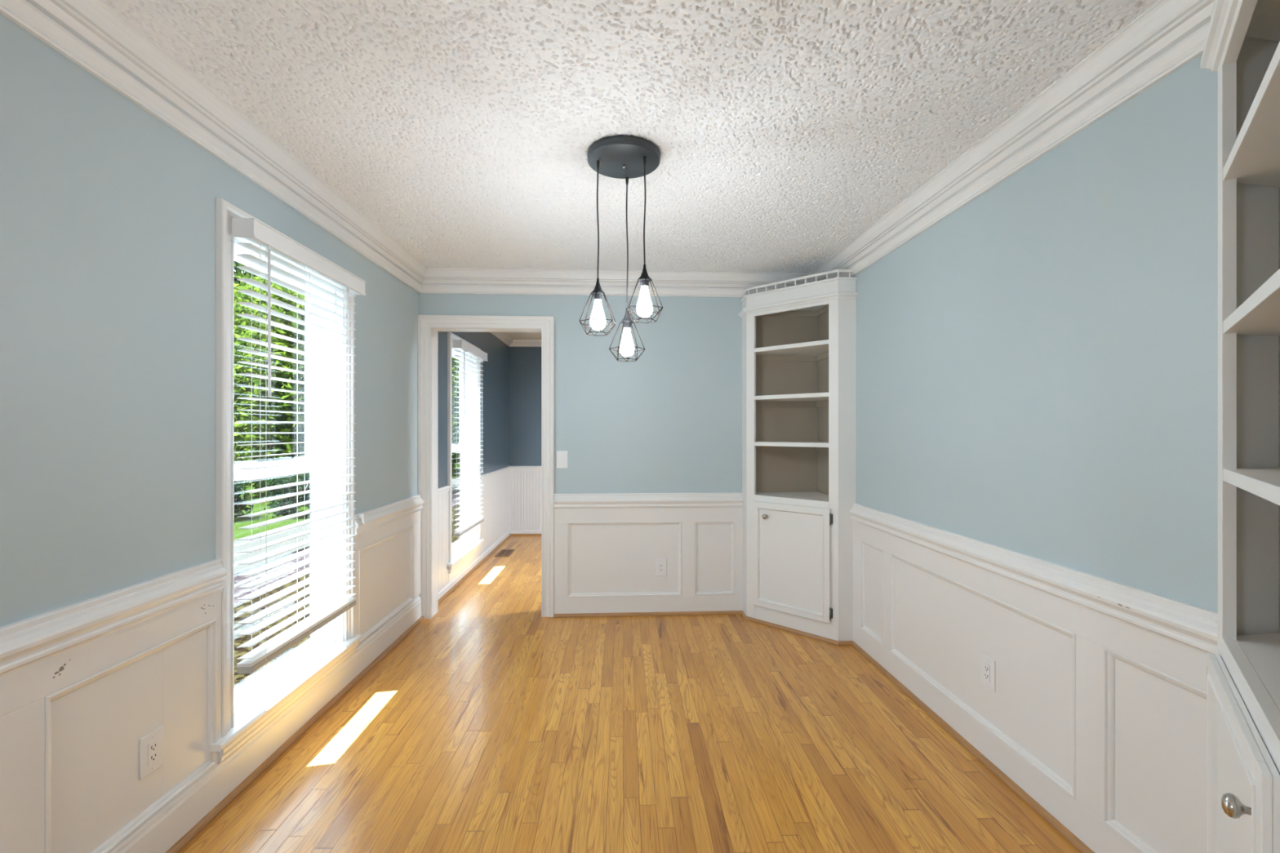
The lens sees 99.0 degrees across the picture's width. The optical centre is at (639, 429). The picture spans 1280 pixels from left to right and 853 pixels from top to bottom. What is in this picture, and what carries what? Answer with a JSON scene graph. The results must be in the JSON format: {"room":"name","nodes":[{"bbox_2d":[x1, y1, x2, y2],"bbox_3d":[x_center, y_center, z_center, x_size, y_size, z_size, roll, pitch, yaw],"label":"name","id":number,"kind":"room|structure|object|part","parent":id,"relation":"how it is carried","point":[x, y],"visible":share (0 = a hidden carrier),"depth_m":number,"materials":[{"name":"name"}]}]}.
{"room":"dining room","nodes":[
{"label":"dining room","id":0,"kind":"room"},
{"bbox_2d":[0,13,509,626],"bbox_3d":[-1.618,0.101,3.672,0.150,2.440,6.560,0,0,-2],"label":"wall","id":1,"kind":"structure","parent":0,"point":[108,210],"depth_m":1.56,"materials":[{"name":"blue paint"}]},
{"bbox_2d":[0,591,221,852],"bbox_3d":[-1.455,0.939,1.188,0.024,0.765,1.463,0,0,-2],"label":"wainscot","id":2,"kind":"structure","parent":1,"relation":"attached to","point":[73,725],"depth_m":1.50,"materials":[{"name":"white paint"}]},
{"bbox_2d":[139,724,163,780],"bbox_3d":[-1.470,0.972,1.648,0.009,0.123,0.080,0,0,-2],"label":"wall outlet","id":3,"kind":"object","parent":2,"relation":"attached to","point":[151,745],"visible":1,"depth_m":1.64,"materials":[{"name":"white plastic"}]},
{"bbox_2d":[147,737,158,766],"bbox_3d":[-1.468,0.972,1.648,0.003,0.067,0.034,0,0,-2],"label":"receptacle","id":4,"kind":"object","parent":3,"relation":"attached to","point":[153,743],"depth_m":1.65,"materials":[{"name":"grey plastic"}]},
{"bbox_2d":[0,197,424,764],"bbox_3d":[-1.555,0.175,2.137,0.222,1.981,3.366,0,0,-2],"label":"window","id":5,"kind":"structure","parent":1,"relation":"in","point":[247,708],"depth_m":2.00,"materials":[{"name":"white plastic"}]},
{"bbox_3d":[-1.624,-0.269,2.388,0.030,0.924,0.743,0,0,-2],"label":"sash","id":6,"kind":"part","parent":5,"relation":"part of","materials":[{"name":"white plastic"}]},
{"bbox_3d":[-1.588,0.609,2.389,0.032,0.944,0.743,0,0,-2],"label":"sash","id":7,"kind":"part","parent":5,"relation":"part of","materials":[{"name":"white plastic"}]},
{"bbox_3d":[-1.502,1.093,2.381,0.102,0.024,1.014,0,0,-2],"label":"sill","id":8,"kind":"part","parent":5,"relation":"part of","materials":[{"name":"white paint"}]},
{"bbox_2d":[231,217,365,673],"bbox_3d":[-1.436,0.060,2.386,0.082,1.646,0.847,0,0,-2],"label":"window blind","id":9,"kind":"object","parent":5,"relation":"attached to","point":[254,230],"visible":1,"depth_m":2.24,"materials":[{"name":"white plastic"}]},
{"bbox_3d":[-1.435,0.084,2.063,0.055,1.574,0.010,0,0,-2],"label":"ladder cord","id":10,"kind":"part","parent":9,"relation":"part of","materials":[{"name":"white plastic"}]},
{"bbox_3d":[-1.445,0.872,2.367,0.052,0.022,0.780,0,0,-2],"label":"rail","id":11,"kind":"part","parent":9,"relation":"part of","materials":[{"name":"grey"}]},
{"bbox_3d":[-1.444,0.084,2.351,0.055,1.574,0.010,0,0,-2],"label":"ladder cord","id":12,"kind":"part","parent":9,"relation":"part of","materials":[{"name":"white fabric"}]},
{"bbox_3d":[-1.454,0.084,2.676,0.055,1.574,0.010,0,0,-2],"label":"ladder cord","id":13,"kind":"part","parent":9,"relation":"part of","materials":[{"name":"white fabric"}]},
{"bbox_3d":[-1.423,-0.148,2.667,0.014,1.110,0.016,0,0,29],"label":"lift cord","id":14,"kind":"part","parent":9,"relation":"part of","materials":[{"name":"white fabric"}]},
{"bbox_2d":[359,513,364,524],"bbox_3d":[-1.476,0.474,2.907,0.026,0.054,0.017,0,0,-2],"label":"cleat","id":15,"kind":"object","parent":5,"relation":"attached to","point":[362,516],"visible":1,"depth_m":2.90,"materials":[{"name":"white plastic"}]},
{"bbox_2d":[0,0,513,346],"bbox_3d":[-1.500,-1.040,3.681,0.085,0.167,6.450,0,0,-2],"label":"crown molding","id":16,"kind":"structure","parent":1,"relation":"attached to","point":[92,34],"depth_m":1.76,"materials":[{"name":"white paint"}]},
{"bbox_2d":[107,595,421,852],"bbox_3d":[-1.484,1.239,2.139,0.024,0.164,3.366,0,0,-2],"label":"baseboard","id":17,"kind":"structure","parent":1,"relation":"attached to","point":[162,830],"depth_m":2.06,"materials":[{"name":"white paint"}]},
{"bbox_2d":[165,616,424,852],"bbox_3d":[-1.463,1.310,2.139,0.018,0.022,3.366,0,0,-2],"label":"trim","id":18,"kind":"structure","parent":1,"relation":"attached to","point":[217,810],"depth_m":2.18,"materials":[{"name":"brown wood"}]},
{"bbox_2d":[354,511,421,645],"bbox_3d":[-1.521,0.939,3.343,0.024,0.765,0.956,0,0,-2],"label":"wainscot","id":19,"kind":"structure","parent":1,"relation":"attached to","point":[388,563],"depth_m":3.28,"materials":[{"name":"white paint"}]},
{"bbox_2d":[437,491,448,593],"bbox_3d":[-1.553,0.876,4.201,0.011,0.770,0.493,0,0,-2],"label":"wainscot","id":20,"kind":"structure","parent":1,"relation":"attached to","point":[443,498],"depth_m":4.30,"materials":[{"name":"white paint"}]},
{"bbox_2d":[448,549,479,582],"bbox_3d":[-1.575,1.206,4.921,0.011,0.110,0.947,0,0,-2],"label":"wainscot","id":21,"kind":"structure","parent":1,"relation":"attached to","point":[465,564],"depth_m":4.85,"materials":[{"name":"white paint"}]},
{"bbox_2d":[437,331,510,573],"bbox_3d":[-1.655,0.182,5.402,0.222,1.967,2.900,0,0,-2],"label":"window","id":22,"kind":"structure","parent":1,"relation":"in","point":[470,542],"depth_m":5.22,"materials":[{"name":"white plastic"}]},
{"bbox_3d":[-1.701,-0.262,4.917,0.030,0.910,0.743,0,0,-2],"label":"sash","id":23,"kind":"part","parent":22,"relation":"part of","materials":[{"name":"white plastic"}]},
{"bbox_3d":[-1.665,0.609,4.918,0.032,0.944,0.743,0,0,-2],"label":"sash","id":24,"kind":"part","parent":22,"relation":"part of","materials":[{"name":"white plastic"}]},
{"bbox_3d":[-1.579,1.093,4.910,0.102,0.024,1.014,0,0,-2],"label":"sill","id":25,"kind":"part","parent":22,"relation":"part of","materials":[{"name":"white paint"}]},
{"bbox_2d":[452,339,488,537],"bbox_3d":[-1.514,0.070,4.915,0.082,1.626,0.847,0,0,-2],"label":"window blind","id":26,"kind":"object","parent":22,"relation":"attached to","point":[461,344],"visible":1,"depth_m":4.83,"materials":[{"name":"white plastic"}]},
{"bbox_3d":[-1.513,0.094,4.592,0.055,1.554,0.010,0,0,-2],"label":"ladder cord","id":27,"kind":"part","parent":26,"relation":"part of","materials":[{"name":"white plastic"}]},
{"bbox_3d":[-1.521,0.094,4.880,0.055,1.554,0.010,0,0,-2],"label":"ladder cord","id":28,"kind":"part","parent":26,"relation":"part of","materials":[{"name":"white fabric"}]},
{"bbox_3d":[-1.522,0.872,4.896,0.052,0.022,0.780,0,0,-2],"label":"rail","id":29,"kind":"part","parent":26,"relation":"part of","materials":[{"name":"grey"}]},
{"bbox_3d":[-1.531,0.094,5.205,0.055,1.554,0.010,0,0,-2],"label":"ladder cord","id":30,"kind":"part","parent":26,"relation":"part of","materials":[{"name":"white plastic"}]},
{"bbox_3d":[-1.501,-0.138,5.196,0.014,1.090,0.016,0,0,29],"label":"lift cord","id":31,"kind":"part","parent":26,"relation":"part of","materials":[{"name":"white fabric"}]},
{"bbox_2d":[437,529,510,599],"bbox_3d":[-1.587,1.284,5.404,0.018,0.074,2.900,0,0,-2],"label":"baseboard","id":32,"kind":"structure","parent":1,"relation":"attached to","point":[451,584],"depth_m":5.03,"materials":[{"name":"white paint"}]},
{"bbox_2d":[437,533,511,605],"bbox_3d":[-1.569,1.310,5.405,0.018,0.022,2.900,0,0,-2],"label":"trim","id":33,"kind":"structure","parent":1,"relation":"attached to","point":[439,601],"depth_m":4.98,"materials":[{"name":"brown wood"}]},
{"bbox_2d":[479,469,510,556],"bbox_3d":[-1.612,0.876,6.124,0.011,0.770,1.460,0,0,-2],"label":"wainscot","id":34,"kind":"structure","parent":1,"relation":"attached to","point":[496,488],"depth_m":6.05,"materials":[{"name":"white paint"}]},
{"bbox_2d":[509,346,541,466],"bbox_3d":[0.598,0.101,6.971,4.780,2.440,0.100,0,0,-2],"label":"wall","id":35,"kind":"structure","parent":0,"point":[525,362],"depth_m":6.86,"materials":[{"name":"blue paint"}]},
{"bbox_2d":[509,339,541,346],"bbox_3d":[0.510,-1.084,6.886,4.300,0.080,0.066,0,0,-2],"label":"crown molding","id":36,"kind":"structure","parent":35,"relation":"attached to","point":[516,343],"depth_m":6.82,"materials":[{"name":"white paint"}]},
{"bbox_2d":[510,469,541,529],"bbox_3d":[0.509,0.876,6.913,4.300,0.770,0.011,0,0,-2],"label":"wainscot","id":37,"kind":"structure","parent":35,"relation":"attached to","point":[525,484],"depth_m":6.85,"materials":[{"name":"white paint"}]},
{"bbox_2d":[510,528,541,533],"bbox_3d":[0.510,1.284,6.910,4.300,0.074,0.018,0,0,-2],"label":"baseboard","id":38,"kind":"structure","parent":35,"relation":"attached to","point":[512,531],"depth_m":6.84,"materials":[{"name":"white paint"}]},
{"bbox_2d":[510,466,541,469],"bbox_3d":[0.510,0.474,6.908,4.300,0.043,0.022,0,0,-2],"label":"chair rail","id":39,"kind":"object","parent":35,"relation":"attached to","point":[511,467],"visible":0.17,"depth_m":6.84,"materials":[{"name":"white paint"}]},
{"bbox_2d":[511,533,541,535],"bbox_3d":[0.510,1.310,6.892,4.300,0.022,0.018,0,0,-2],"label":"trim","id":40,"kind":"structure","parent":35,"relation":"attached to","point":[511,534],"depth_m":6.83,"materials":[{"name":"brown wood"}]},
{"bbox_2d":[419,293,742,493],"bbox_3d":[-0.052,0.101,3.967,3.200,2.440,0.120,0,0,-3],"label":"wall","id":41,"kind":"structure","parent":0,"point":[668,420],"depth_m":3.91,"materials":[{"name":"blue paint"}]},
{"bbox_2d":[417,315,554,618],"bbox_3d":[-1.083,0.259,3.920,0.947,2.125,0.178,0,0,-3],"label":"door frame","id":42,"kind":"structure","parent":41,"relation":"in","point":[428,326],"depth_m":3.85,"materials":[{"name":"white paint"}]},
{"bbox_3d":[-1.087,0.259,3.997,0.947,2.125,0.024,0,0,-3],"label":"casing","id":43,"kind":"part","parent":42,"relation":"part of","materials":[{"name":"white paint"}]},
{"bbox_2d":[556,450,568,468],"bbox_3d":[-0.552,0.211,3.876,0.080,0.123,0.014,0,0,-2],"label":"light switch","id":44,"kind":"object","parent":41,"relation":"attached to","point":[562,455],"visible":1,"depth_m":3.88,"materials":[{"name":"white plastic"}]},
{"bbox_2d":[420,267,813,297],"bbox_3d":[-0.122,-1.040,3.861,3.050,0.167,0.085,0,0,-3],"label":"crown molding","id":45,"kind":"structure","parent":41,"relation":"attached to","point":[497,281],"depth_m":3.85,"materials":[{"name":"white paint"}]},
{"bbox_2d":[554,610,742,617],"bbox_3d":[0.065,1.310,3.884,1.343,0.022,0.018,0,0,-3],"label":"trim","id":46,"kind":"structure","parent":41,"relation":"attached to","point":[724,612],"depth_m":3.88,"materials":[{"name":"brown wood"}]},
{"bbox_2d":[554,508,742,597],"bbox_3d":[0.067,0.939,3.901,1.347,0.765,0.024,0,0,-3],"label":"wainscot","id":47,"kind":"structure","parent":41,"relation":"attached to","point":[597,553],"depth_m":3.90,"materials":[{"name":"white paint"}]},
{"bbox_3d":[-0.107,0.919,3.890,0.811,0.530,0.020,0,0,-3],"label":"panel molding","id":48,"kind":"part","parent":47,"relation":"part of","materials":[{"name":"white paint"}]},
{"bbox_2d":[655,559,666,576],"bbox_3d":[0.151,0.985,3.907,0.080,0.123,0.009,0,0,-3],"label":"wall outlet","id":49,"kind":"object","parent":47,"relation":"attached to","point":[660,564],"visible":1,"depth_m":3.90,"materials":[{"name":"white plastic"}]},
{"bbox_2d":[658,563,663,572],"bbox_3d":[0.151,0.985,3.904,0.034,0.067,0.003,0,0,-3],"label":"receptacle","id":50,"kind":"object","parent":49,"relation":"attached to","point":[660,565],"depth_m":3.90,"materials":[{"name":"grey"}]},
{"bbox_3d":[0.533,0.919,3.923,0.292,0.530,0.020,0,0,-3],"label":"panel molding","id":51,"kind":"part","parent":47,"relation":"part of","materials":[{"name":"white paint"}]},
{"bbox_2d":[554,594,742,613],"bbox_3d":[0.067,1.252,3.900,1.347,0.137,0.014,0,0,-3],"label":"baseboard","id":52,"kind":"structure","parent":41,"relation":"attached to","point":[686,602],"depth_m":3.89,"materials":[{"name":"white paint"}]},
{"bbox_2d":[554,492,743,510],"bbox_3d":[0.067,0.510,3.893,1.347,0.114,0.041,0,0,-3],"label":"chair rail","id":53,"kind":"object","parent":41,"relation":"attached to","point":[596,501],"visible":1,"depth_m":3.88,"materials":[{"name":"white paint"}]},
{"bbox_2d":[178,535,1080,852],"bbox_3d":[0.765,1.381,1.474,4.780,0.120,11.300,0,0,-2],"label":"floor","id":54,"kind":"structure","parent":0,"point":[495,725],"depth_m":2.25,"materials":[{"name":"brown wood"}]},
{"bbox_2d":[494,549,515,556],"bbox_3d":[-1.444,1.319,5.854,0.150,0.005,0.330,0,0,-2],"label":"floor vent","id":55,"kind":"object","parent":54,"relation":"in","point":[503,553],"visible":1,"depth_m":5.85,"materials":[{"name":"brown metal"}]},
{"bbox_2d":[738,269,857,645],"bbox_3d":[1.021,0.166,3.648,0.604,2.310,0.637,0,0,-2],"label":"tall cabinet","id":56,"kind":"object","parent":54,"relation":"on","point":[799,341],"visible":0.99,"depth_m":3.67,"materials":[{"name":"white paint"}]},
{"bbox_3d":[0.749,0.192,3.880,0.018,2.258,0.134,0,0,-3],"label":"panel","id":57,"kind":"part","parent":56,"relation":"part of","materials":[{"name":"white paint"}]},
{"bbox_3d":[0.842,0.583,3.676,0.034,0.034,0.042,0,0,43],"label":"knob","id":58,"kind":"part","parent":56,"relation":"part of","materials":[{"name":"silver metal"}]},
{"bbox_3d":[1.025,0.171,3.948,0.553,2.100,0.008,0,0,-4],"label":"panel","id":59,"kind":"part","parent":56,"relation":"part of","materials":[{"name":"beige paint"}]},
{"bbox_3d":[0.974,0.844,3.570,0.475,0.638,0.015,0,0,43],"label":"door molding","id":60,"kind":"part","parent":56,"relation":"part of","materials":[{"name":"white paint"}]},
{"bbox_2d":[754,441,828,447],"bbox_3d":[1.034,0.097,3.663,0.536,0.027,0.569,0,0,-2],"label":"shelf","id":61,"kind":"object","parent":56,"relation":"attached to","point":[757,444],"depth_m":3.63,"materials":[{"name":"white paint"}]},
{"bbox_2d":[754,392,828,400],"bbox_3d":[1.034,-0.221,3.663,0.536,0.027,0.569,0,0,-2],"label":"shelf","id":62,"kind":"object","parent":56,"relation":"attached to","point":[815,396],"depth_m":3.64,"materials":[{"name":"white paint"}]},
{"bbox_2d":[754,339,828,355],"bbox_3d":[1.034,-0.549,3.663,0.536,0.027,0.569,0,0,-2],"label":"shelf","id":63,"kind":"object","parent":56,"relation":"attached to","point":[820,348],"depth_m":3.70,"materials":[{"name":"white paint"}]},
{"bbox_3d":[0.979,0.844,3.574,0.547,0.710,0.020,0,0,43],"label":"door","id":64,"kind":"part","parent":56,"relation":"part of","materials":[{"name":"white paint"}]},
{"bbox_2d":[755,491,828,501],"bbox_3d":[1.034,0.458,3.663,0.536,0.020,0.569,0,0,-2],"label":"shelf","id":65,"kind":"object","parent":56,"relation":"attached to","point":[760,495],"depth_m":3.71,"materials":[{"name":"white paint"}]},
{"bbox_3d":[0.996,1.310,3.618,0.856,0.022,0.110,0,0,44],"label":"shoe molding","id":66,"kind":"part","parent":56,"relation":"part of","materials":[{"name":"brown wood"}]},
{"bbox_3d":[1.001,-0.963,3.629,0.804,0.052,0.094,0,0,45],"label":"gallery rail","id":67,"kind":"part","parent":56,"relation":"part of","materials":[{"name":"white paint"}]},
{"bbox_3d":[0.993,-0.826,3.615,0.868,0.038,0.118,0,0,44],"label":"frieze molding","id":68,"kind":"part","parent":56,"relation":"part of","materials":[{"name":"white paint"}]},
{"bbox_3d":[0.999,-0.931,3.621,0.845,0.012,0.102,0,0,44],"label":"cap molding","id":69,"kind":"part","parent":56,"relation":"part of","materials":[{"name":"white paint"}]},
{"bbox_3d":[1.302,0.171,3.677,0.008,2.100,0.597,0,0,-2],"label":"panel","id":70,"kind":"part","parent":56,"relation":"part of","materials":[{"name":"beige paint"}]},
{"bbox_3d":[1.275,0.192,3.374,0.112,2.258,0.018,0,0,-3],"label":"panel","id":71,"kind":"part","parent":56,"relation":"part of","materials":[{"name":"white paint"}]},
{"bbox_2d":[1200,0,1279,852],"bbox_3d":[1.149,0.166,0.922,0.626,2.310,0.654,0,0,-2],"label":"tall cabinet","id":72,"kind":"object","parent":54,"relation":"on","point":[1242,43],"visible":1,"depth_m":1.17,"materials":[{"name":"white paint"}]},
{"bbox_3d":[1.113,-0.931,0.947,0.115,0.012,0.873,0,0,41],"label":"cap molding","id":73,"kind":"part","parent":72,"relation":"part of","materials":[{"name":"white paint"}]},
{"bbox_3d":[1.142,-0.826,0.922,0.613,0.038,0.653,0,0,-2],"label":"frieze molding","id":74,"kind":"part","parent":72,"relation":"part of","materials":[{"name":"white paint"}]},
{"bbox_3d":[1.068,0.844,0.988,0.015,0.638,0.486,0,0,41],"label":"door molding","id":75,"kind":"part","parent":72,"relation":"part of","materials":[{"name":"white paint"}]},
{"bbox_3d":[0.925,0.583,0.842,0.042,0.034,0.034,0,0,41],"label":"knob","id":76,"kind":"part","parent":72,"relation":"part of","materials":[{"name":"silver metal"}]},
{"bbox_3d":[1.073,0.844,0.983,0.020,0.710,0.558,0,0,41],"label":"door","id":77,"kind":"part","parent":72,"relation":"part of","materials":[{"name":"white paint"}]},
{"bbox_2d":[1223,467,1279,505],"bbox_3d":[1.162,0.097,0.909,0.559,0.027,0.586,0,0,-2],"label":"shelf","id":78,"kind":"object","parent":72,"relation":"attached to","point":[1263,482],"depth_m":0.98,"materials":[{"name":"white paint"}]},
{"bbox_2d":[1223,268,1279,336],"bbox_3d":[1.162,-0.221,0.909,0.559,0.027,0.586,0,0,-2],"label":"shelf","id":79,"kind":"object","parent":72,"relation":"attached to","point":[1259,315],"depth_m":1.01,"materials":[{"name":"white paint"}]},
{"bbox_2d":[1223,41,1279,187],"bbox_3d":[1.162,-0.549,0.909,0.559,0.027,0.586,0,0,-2],"label":"shelf","id":80,"kind":"object","parent":72,"relation":"attached to","point":[1253,161],"depth_m":1.03,"materials":[{"name":"white paint"}]},
{"bbox_3d":[1.367,0.192,1.219,0.146,2.258,0.018,0,0,-3],"label":"panel","id":81,"kind":"part","parent":72,"relation":"part of","materials":[{"name":"white paint"}]},
{"bbox_2d":[1236,632,1279,710],"bbox_3d":[1.162,0.458,0.909,0.559,0.020,0.587,0,0,-2],"label":"shelf","id":82,"kind":"object","parent":72,"relation":"attached to","point":[1258,654],"depth_m":1.03,"materials":[{"name":"white paint"}]},
{"bbox_3d":[1.442,0.171,0.911,0.008,2.100,0.615,0,0,-4],"label":"panel","id":83,"kind":"part","parent":72,"relation":"part of","materials":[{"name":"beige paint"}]},
{"bbox_2d":[105,0,1158,339],"bbox_3d":[0.695,-1.176,3.793,4.780,0.126,6.660,0,0,-2],"label":"ceiling","id":84,"kind":"structure","parent":0,"point":[783,131],"depth_m":1.87,"materials":[{"name":"white paint"}]},
{"bbox_2d":[579,134,662,361],"bbox_3d":[-0.047,-0.708,2.217,0.320,0.821,0.327,0,0,40],"label":"pendant light","id":85,"kind":"object","parent":84,"relation":"hanging from","point":[620,157],"visible":1,"depth_m":2.18,"materials":[{"name":"grey metal"}]},
{"bbox_3d":[-0.169,-0.844,2.197,0.011,0.471,0.009,0,0,-24],"label":"cord","id":86,"kind":"part","parent":85,"relation":"part of","materials":[{"name":"grey plastic"}]},
{"bbox_3d":[-0.169,-0.463,2.196,0.064,0.124,0.064,0,0,-2],"label":"bulb","id":87,"kind":"part","parent":85,"relation":"part of","materials":[{"name":"white glass"}]},
{"bbox_3d":[-0.055,-0.376,2.339,0.064,0.124,0.064,0,0,-2],"label":"bulb","id":88,"kind":"part","parent":85,"relation":"part of","materials":[{"name":"white glass"}]},
{"bbox_3d":[-0.055,-0.800,2.341,0.011,0.558,0.009,0,0,-24],"label":"cord","id":89,"kind":"part","parent":85,"relation":"part of","materials":[{"name":"grey plastic"}]},
{"bbox_3d":[0.018,-0.866,2.161,0.011,0.426,0.009,0,0,-24],"label":"cord","id":90,"kind":"part","parent":85,"relation":"part of","materials":[{"name":"grey plastic"}]},
{"bbox_3d":[0.018,-0.508,2.162,0.064,0.124,0.064,0,0,-2],"label":"bulb","id":91,"kind":"part","parent":85,"relation":"part of","materials":[{"name":"white glass"}]},
{"bbox_2d":[852,53,1217,612],"bbox_3d":[1.449,0.101,2.226,0.120,2.440,3.560,0,0,-3],"label":"wall","id":92,"kind":"structure","parent":0,"point":[1037,366],"depth_m":1.78,"materials":[{"name":"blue paint"}]},
{"bbox_2d":[851,641,1094,852],"bbox_3d":[1.357,1.310,2.294,0.018,0.022,2.125,0,0,-3],"label":"trim","id":93,"kind":"structure","parent":92,"relation":"attached to","point":[1044,814],"depth_m":2.13,"materials":[{"name":"brown wood"}]},
{"bbox_2d":[853,622,1141,852],"bbox_3d":[1.372,1.252,2.305,0.014,0.137,2.145,0,0,-3],"label":"baseboard","id":94,"kind":"structure","parent":92,"relation":"attached to","point":[1079,820],"depth_m":2.04,"materials":[{"name":"white paint"}]},
{"bbox_2d":[811,0,1214,281],"bbox_3d":[1.344,-1.040,2.286,0.085,0.167,3.490,0,0,-3],"label":"crown molding","id":95,"kind":"structure","parent":92,"relation":"attached to","point":[1167,36],"depth_m":1.80,"materials":[{"name":"white paint"}]},
{"bbox_2d":[853,522,1207,852],"bbox_3d":[1.373,0.939,2.305,0.024,0.765,2.145,0,0,-3],"label":"wainscot","id":96,"kind":"structure","parent":92,"relation":"attached to","point":[1114,715],"depth_m":1.82,"materials":[{"name":"white paint"}]},
{"bbox_3d":[1.330,0.919,3.126,0.020,0.530,0.260,0,0,-3],"label":"panel molding","id":97,"kind":"part","parent":96,"relation":"part of","materials":[{"name":"white paint"}]},
{"bbox_3d":[1.370,0.919,2.333,0.020,0.530,1.170,0,0,-3],"label":"panel molding","id":98,"kind":"part","parent":96,"relation":"part of","materials":[{"name":"white paint"}]},
{"bbox_2d":[980,653,995,692],"bbox_3d":[1.381,0.964,2.172,0.009,0.123,0.080,0,0,-3],"label":"wall outlet","id":99,"kind":"object","parent":96,"relation":"attached to","point":[987,664],"visible":1,"depth_m":2.17,"materials":[{"name":"white plastic"}]},
{"bbox_2d":[983,662,990,682],"bbox_3d":[1.379,0.964,2.172,0.003,0.067,0.034,0,0,-3],"label":"receptacle","id":100,"kind":"object","parent":99,"relation":"attached to","point":[986,664],"depth_m":2.17,"materials":[{"name":"white plastic"}]},
{"bbox_3d":[1.413,0.919,1.469,0.020,0.530,0.362,0,0,-3],"label":"panel molding","id":101,"kind":"part","parent":96,"relation":"part of","materials":[{"name":"white paint"}]},
{"bbox_2d":[849,503,1217,657],"bbox_3d":[1.365,0.510,2.304,0.041,0.114,2.145,0,0,-3],"label":"chair rail","id":102,"kind":"object","parent":92,"relation":"attached to","point":[1193,628],"visible":0.86,"depth_m":1.75,"materials":[{"name":"white paint"}]},
{"label":"outside","id":103,"kind":"structure","parent":0,"visible":0},
{"bbox_2d":[234,504,460,688],"bbox_3d":[-3.150,1.921,13.410,2.320,0.300,33.000,0,0,-2],"label":"ground","id":104,"kind":"structure","parent":103,"point":[239,678],"depth_m":5.03,"materials":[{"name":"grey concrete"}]},
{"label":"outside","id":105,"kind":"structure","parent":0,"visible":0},
{"bbox_2d":[234,491,459,606],"bbox_3d":[-4.710,1.916,13.363,0.800,0.310,33.000,0,0,-2],"label":"ground","id":106,"kind":"structure","parent":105,"point":[239,593],"depth_m":6.55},
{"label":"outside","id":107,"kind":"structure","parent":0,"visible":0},
{"bbox_2d":[234,457,459,539],"bbox_3d":[-33.822,1.911,23.980,53.850,0.320,70.000,0,0,-2],"label":"lawn","id":108,"kind":"structure","parent":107,"point":[241,522],"depth_m":10.77,"materials":[{"name":"green plant"}]},
{"bbox_2d":[234,480,254,515],"bbox_3d":[-8.337,1.328,10.673,1.309,1.283,1.321,0,0,-28],"label":"shrub","id":109,"kind":"object","parent":108,"relation":"on","point":[237,500],"visible":0.12,"depth_m":10.86,"materials":[{"name":"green plant"}]},
{"bbox_2d":[234,261,260,297],"bbox_3d":[-18.451,-2.993,25.059,8.543,13.286,8.714,0,0,-37],"label":"tree","id":110,"kind":"object","parent":108,"relation":"on","point":[237,264],"visible":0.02,"depth_m":23.90,"materials":[{"name":"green plant"}]},
{"bbox_2d":[234,263,300,464],"bbox_3d":[-12.720,-1.617,19.094,6.437,9.983,5.667,0,0,-17],"label":"tree","id":111,"kind":"object","parent":108,"relation":"on","point":[239,274],"visible":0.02,"depth_m":17.38,"materials":[{"name":"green plant"}]},
{"bbox_2d":[234,263,309,502],"bbox_3d":[-8.856,-0.750,14.663,5.719,7.786,5.405,0,0,-15],"label":"tree","id":112,"kind":"object","parent":108,"relation":"on","point":[239,392],"visible":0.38,"depth_m":13.18,"materials":[{"name":"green plant"}]},
{"bbox_2d":[257,472,311,517],"bbox_3d":[-7.115,1.312,11.349,1.508,1.169,1.258,0,0,34],"label":"shrub","id":113,"kind":"object","parent":108,"relation":"on","point":[273,482],"visible":0.56,"depth_m":11.01,"materials":[{"name":"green plant"}]},
{"bbox_3d":[-7.080,1.442,11.273,0.388,0.681,0.566,0,0,14],"label":"stem","id":114,"kind":"part","parent":113,"relation":"part of","materials":[{"name":"plant"}]},
{"bbox_2d":[452,357,459,472],"bbox_3d":[-7.979,-1.690,21.949,6.374,9.488,6.488,0,0,8],"label":"tree","id":115,"kind":"object","parent":108,"relation":"on","point":[455,434],"visible":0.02,"depth_m":20.71,"materials":[{"name":"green plant"}]},
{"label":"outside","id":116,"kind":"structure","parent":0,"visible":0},
{"bbox_2d":[234,475,459,575],"bbox_3d":[-5.986,1.906,18.326,1.450,0.330,43.000,0,0,-2],"label":"path","id":117,"kind":"structure","parent":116,"point":[239,545],"depth_m":8.16,"materials":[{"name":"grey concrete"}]}
]}

